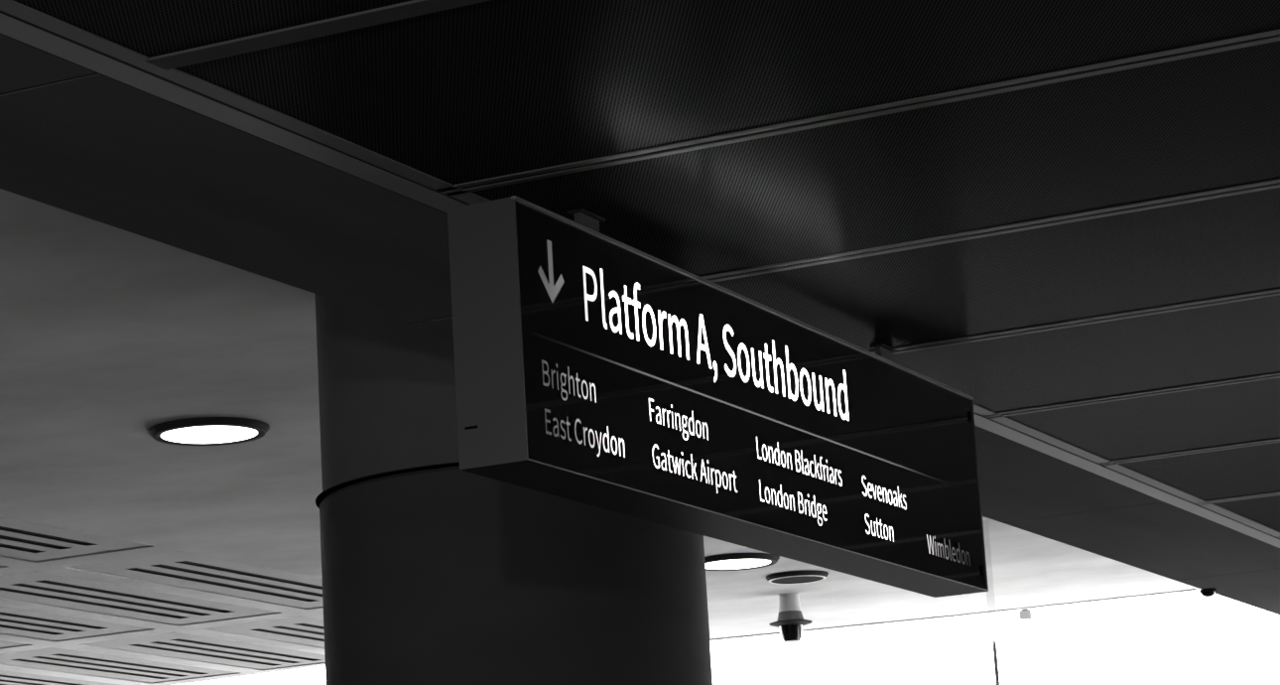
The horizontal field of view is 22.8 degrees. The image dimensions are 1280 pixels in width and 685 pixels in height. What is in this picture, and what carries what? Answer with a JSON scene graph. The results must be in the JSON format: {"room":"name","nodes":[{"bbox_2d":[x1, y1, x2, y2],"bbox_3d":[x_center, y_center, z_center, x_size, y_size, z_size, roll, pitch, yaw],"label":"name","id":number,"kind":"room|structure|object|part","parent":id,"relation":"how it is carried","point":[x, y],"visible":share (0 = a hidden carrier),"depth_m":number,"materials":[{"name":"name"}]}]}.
{"room":"railway station","nodes":[
{"label":"railway station","id":0,"kind":"room"},
{"bbox_2d":[0,188,1201,684],"bbox_3d":[-8.024,0.657,12.653,17.005,0.007,23.360,-9,-13,25],"label":"ceiling","id":1,"kind":"structure","parent":0,"point":[109,334],"depth_m":13.37,"materials":[{"name":"concrete"}]},
{"bbox_2d":[0,640,26,647],"bbox_3d":[-4.511,1.650,18.315,0.780,0.050,2.430,-9,-13,25],"label":"panel","id":2,"kind":"object","parent":1,"relation":"attached to","point":[3,643],"visible":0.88,"depth_m":19.18,"materials":[{"name":"grey paint"}]},
{"bbox_2d":[0,669,119,684],"bbox_3d":[-4.243,2.182,20.831,0.780,0.050,2.170,-9,-13,25],"label":"panel","id":3,"kind":"object","parent":1,"relation":"attached to","point":[6,677],"visible":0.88,"depth_m":21.09,"materials":[{"name":"grey paint"}]},
{"bbox_2d":[0,605,148,639],"bbox_3d":[-3.716,1.523,17.946,0.780,0.050,2.430,-9,-13,25],"label":"panel","id":4,"kind":"object","parent":1,"relation":"attached to","point":[13,620],"visible":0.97,"depth_m":18.55,"materials":[{"name":"grey paint"}]},
{"bbox_2d":[0,516,149,561],"bbox_3d":[-3.257,0.839,14.923,0.780,0.050,2.420,-9,-13,25],"label":"panel","id":5,"kind":"object","parent":1,"relation":"attached to","point":[19,539],"visible":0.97,"depth_m":15.61,"materials":[{"name":"grey paint"}]},
{"bbox_2d":[0,646,237,682],"bbox_3d":[-3.449,2.054,20.463,0.780,0.050,2.170,-9,-13,25],"label":"panel","id":6,"kind":"object","parent":1,"relation":"attached to","point":[51,658],"visible":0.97,"depth_m":20.51,"materials":[{"name":"grey paint"}]},
{"bbox_2d":[0,570,276,625],"bbox_3d":[-2.922,1.396,17.577,0.780,0.050,2.430,-9,-13,25],"label":"panel","id":7,"kind":"object","parent":1,"relation":"attached to","point":[33,586],"visible":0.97,"depth_m":17.63,"materials":[{"name":"grey paint"}]},
{"bbox_2d":[69,550,322,608],"bbox_3d":[-2.127,1.268,17.209,0.780,0.050,2.430,-9,-13,25],"label":"panel","id":8,"kind":"object","parent":1,"relation":"attached to","point":[180,569],"visible":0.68,"depth_m":17.00,"materials":[{"name":"grey paint"}]},
{"bbox_2d":[80,632,325,668],"bbox_3d":[-2.654,1.927,20.094,0.780,0.050,2.170,-9,-13,25],"label":"panel","id":9,"kind":"object","parent":1,"relation":"attached to","point":[173,644],"visible":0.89,"depth_m":20.06,"materials":[{"name":"grey paint"}]},
{"bbox_2d":[148,416,269,445],"bbox_3d":[-1.754,0.366,12.935,0.490,0.028,0.490,-9,-13,25],"label":"recessed light","id":10,"kind":"object","parent":1,"relation":"in","point":[204,431],"visible":1,"depth_m":12.87,"materials":[{"name":"grey plastic"}]},
{"bbox_2d":[160,425,257,443],"bbox_3d":[-1.754,0.372,12.934,0.406,0.007,0.406,-9,-13,25],"label":"diffuser","id":11,"kind":"object","parent":10,"relation":"attached to","point":[169,434],"depth_m":12.94,"materials":[{"name":"white plastic"}]},
{"bbox_2d":[203,616,324,646],"bbox_3d":[-1.860,1.800,19.725,0.780,0.050,2.170,-9,-13,25],"label":"panel","id":12,"kind":"object","parent":1,"relation":"attached to","point":[296,629],"visible":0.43,"depth_m":19.26,"materials":[{"name":"grey paint"}]},
{"bbox_2d":[704,552,779,570],"bbox_3d":[0.523,1.206,17.420,0.490,0.028,0.490,-9,-13,25],"label":"recessed light","id":13,"kind":"object","parent":1,"relation":"in","point":[735,561],"visible":0.81,"depth_m":17.34,"materials":[{"name":"grey plastic"}]},
{"bbox_2d":[705,558,770,569],"bbox_3d":[0.524,1.212,17.419,0.406,0.007,0.406,-9,-13,25],"label":"diffuser","id":14,"kind":"object","parent":13,"relation":"attached to","point":[710,564],"depth_m":17.42,"materials":[{"name":"white plastic"}]},
{"bbox_2d":[768,593,811,642],"bbox_3d":[0.898,1.647,18.939,0.256,0.287,0.256,-9,-13,25],"label":"dome camera","id":15,"kind":"object","parent":1,"relation":"attached to","point":[791,620],"visible":1,"depth_m":18.89,"materials":[{"name":"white plastic"}]},
{"bbox_3d":[0.893,1.557,18.959,0.138,0.104,0.138,-9,-13,25],"label":"stem","id":16,"kind":"part","parent":15,"relation":"part of","materials":[{"name":"white plastic"}]},
{"bbox_2d":[766,570,828,584],"bbox_3d":[0.899,1.344,18.159,0.360,0.028,0.360,-9,-13,25],"label":"recessed light","id":17,"kind":"object","parent":1,"relation":"in","point":[793,576],"visible":1,"depth_m":18.09,"materials":[{"name":"grey metal"}]},
{"bbox_2d":[772,575,822,582],"bbox_3d":[0.900,1.350,18.157,0.298,0.007,0.298,-9,-13,25],"label":"diffuser","id":18,"kind":"object","parent":17,"relation":"attached to","point":[776,578],"depth_m":18.15,"materials":[{"name":"grey plastic"}]},
{"bbox_2d":[709,588,1197,640],"bbox_3d":[1.946,1.760,20.409,3.306,0.008,0.102,-8,-13,20],"label":"trim","id":19,"kind":"structure","parent":1,"relation":"attached to","point":[1173,591],"depth_m":20.37,"materials":[{"name":"metal"}]},
{"bbox_2d":[1019,608,1031,619],"bbox_3d":[2.466,1.738,20.319,0.068,0.062,0.040,-9,-13,25],"label":"clip","id":20,"kind":"object","parent":1,"relation":"attached to","point":[1024,613],"visible":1,"depth_m":20.30,"materials":[{"name":"plastic"}]},
{"bbox_2d":[0,0,1279,615],"bbox_3d":[3.688,-1.339,5.421,11.069,0.641,26.270,-9,-13,25],"label":"beam","id":21,"kind":"structure","parent":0,"point":[1060,216],"depth_m":7.32,"materials":[{"name":"metal"}]},
{"bbox_3d":[3.324,-1.391,3.648,10.229,0.020,1.180,-9,-13,25],"label":"panel","id":22,"kind":"part","parent":21,"relation":"part of","materials":[{"name":"black metal"}]},
{"bbox_2d":[0,0,1279,548],"bbox_3d":[0.155,-0.110,8.664,0.086,0.025,23.202,-9,-14,25],"label":"trim","id":23,"kind":"structure","parent":21,"relation":"attached to","point":[12,27],"depth_m":6.89,"materials":[{"name":"metal"}]},
{"bbox_2d":[447,195,988,597],"bbox_3d":[0.308,0.184,8.408,0.175,0.684,2.982,-9,-13,25],"label":"direction sign","id":24,"kind":"object","parent":21,"relation":"hanging from","point":[591,367],"visible":1,"depth_m":7.88,"materials":[{"name":"metal"}]},
{"bbox_3d":[-0.129,-0.304,7.642,0.040,0.005,0.124,-9,-13,25],"label":"hanger plate","id":25,"kind":"part","parent":24,"relation":"part of","materials":[{"name":"black metal"}]},
{"bbox_3d":[0.367,-0.076,8.428,0.012,0.008,2.980,-9,-13,25],"label":"rail","id":26,"kind":"part","parent":24,"relation":"part of","materials":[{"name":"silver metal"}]},
{"bbox_3d":[0.719,0.018,9.357,0.040,0.005,0.124,-9,-13,25],"label":"hanger plate","id":27,"kind":"part","parent":24,"relation":"part of","materials":[{"name":"black metal"}]},
{"bbox_3d":[3.854,-1.193,4.706,10.217,0.020,1.180,-9,-13,25],"label":"panel","id":28,"kind":"part","parent":21,"relation":"part of","materials":[{"name":"black metal"}]},
{"bbox_3d":[4.383,-0.994,5.764,10.206,0.020,1.180,-9,-13,25],"label":"panel","id":29,"kind":"part","parent":21,"relation":"part of","materials":[{"name":"black metal"}]},
{"bbox_3d":[4.913,-0.795,6.823,10.194,0.020,1.180,-9,-13,25],"label":"panel","id":30,"kind":"part","parent":21,"relation":"part of","materials":[{"name":"black metal"}]},
{"bbox_3d":[5.442,-0.597,7.881,10.183,0.020,1.180,-9,-13,25],"label":"panel","id":31,"kind":"part","parent":21,"relation":"part of","materials":[{"name":"black metal"}]},
{"bbox_3d":[5.972,-0.398,8.940,10.171,0.020,1.180,-9,-13,25],"label":"panel","id":32,"kind":"part","parent":21,"relation":"part of","materials":[{"name":"black metal"}]},
{"bbox_3d":[6.501,-0.199,9.998,10.160,0.020,1.180,-9,-13,25],"label":"panel","id":33,"kind":"part","parent":21,"relation":"part of","materials":[{"name":"black metal"}]},
{"bbox_2d":[1199,588,1216,596],"bbox_3d":[2.736,1.207,15.286,0.080,0.036,0.080,-9,-13,25],"label":"detector","id":34,"kind":"object","parent":21,"relation":"attached to","point":[1206,591],"visible":1,"depth_m":15.26,"materials":[{"name":"grey plastic"}]},
{"bbox_3d":[7.031,0.000,11.056,10.148,0.020,1.180,-9,-13,25],"label":"panel","id":35,"kind":"part","parent":21,"relation":"part of","materials":[{"name":"black metal"}]},
{"bbox_3d":[-3.841,3.694,7.661,28.000,0.200,27.200,-9,-13,25],"label":"floor","id":36,"kind":"structure","parent":0,"visible":0},
{"bbox_2d":[314,293,712,684],"bbox_3d":[-0.355,1.829,10.312,1.294,4.160,1.294,-9,-13,25],"label":"column","id":37,"kind":"structure","parent":36,"relation":"on","point":[434,572],"depth_m":10.02,"materials":[{"name":"black metal"}]},
{"bbox_2d":[993,640,999,684],"bbox_3d":[1.916,2.958,16.120,0.040,4.159,0.040,-9,-13,25],"label":"post","id":38,"kind":"object","parent":36,"relation":"on","point":[994,643],"visible":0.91,"depth_m":16.39,"materials":[{"name":"grey metal"}]}
]}

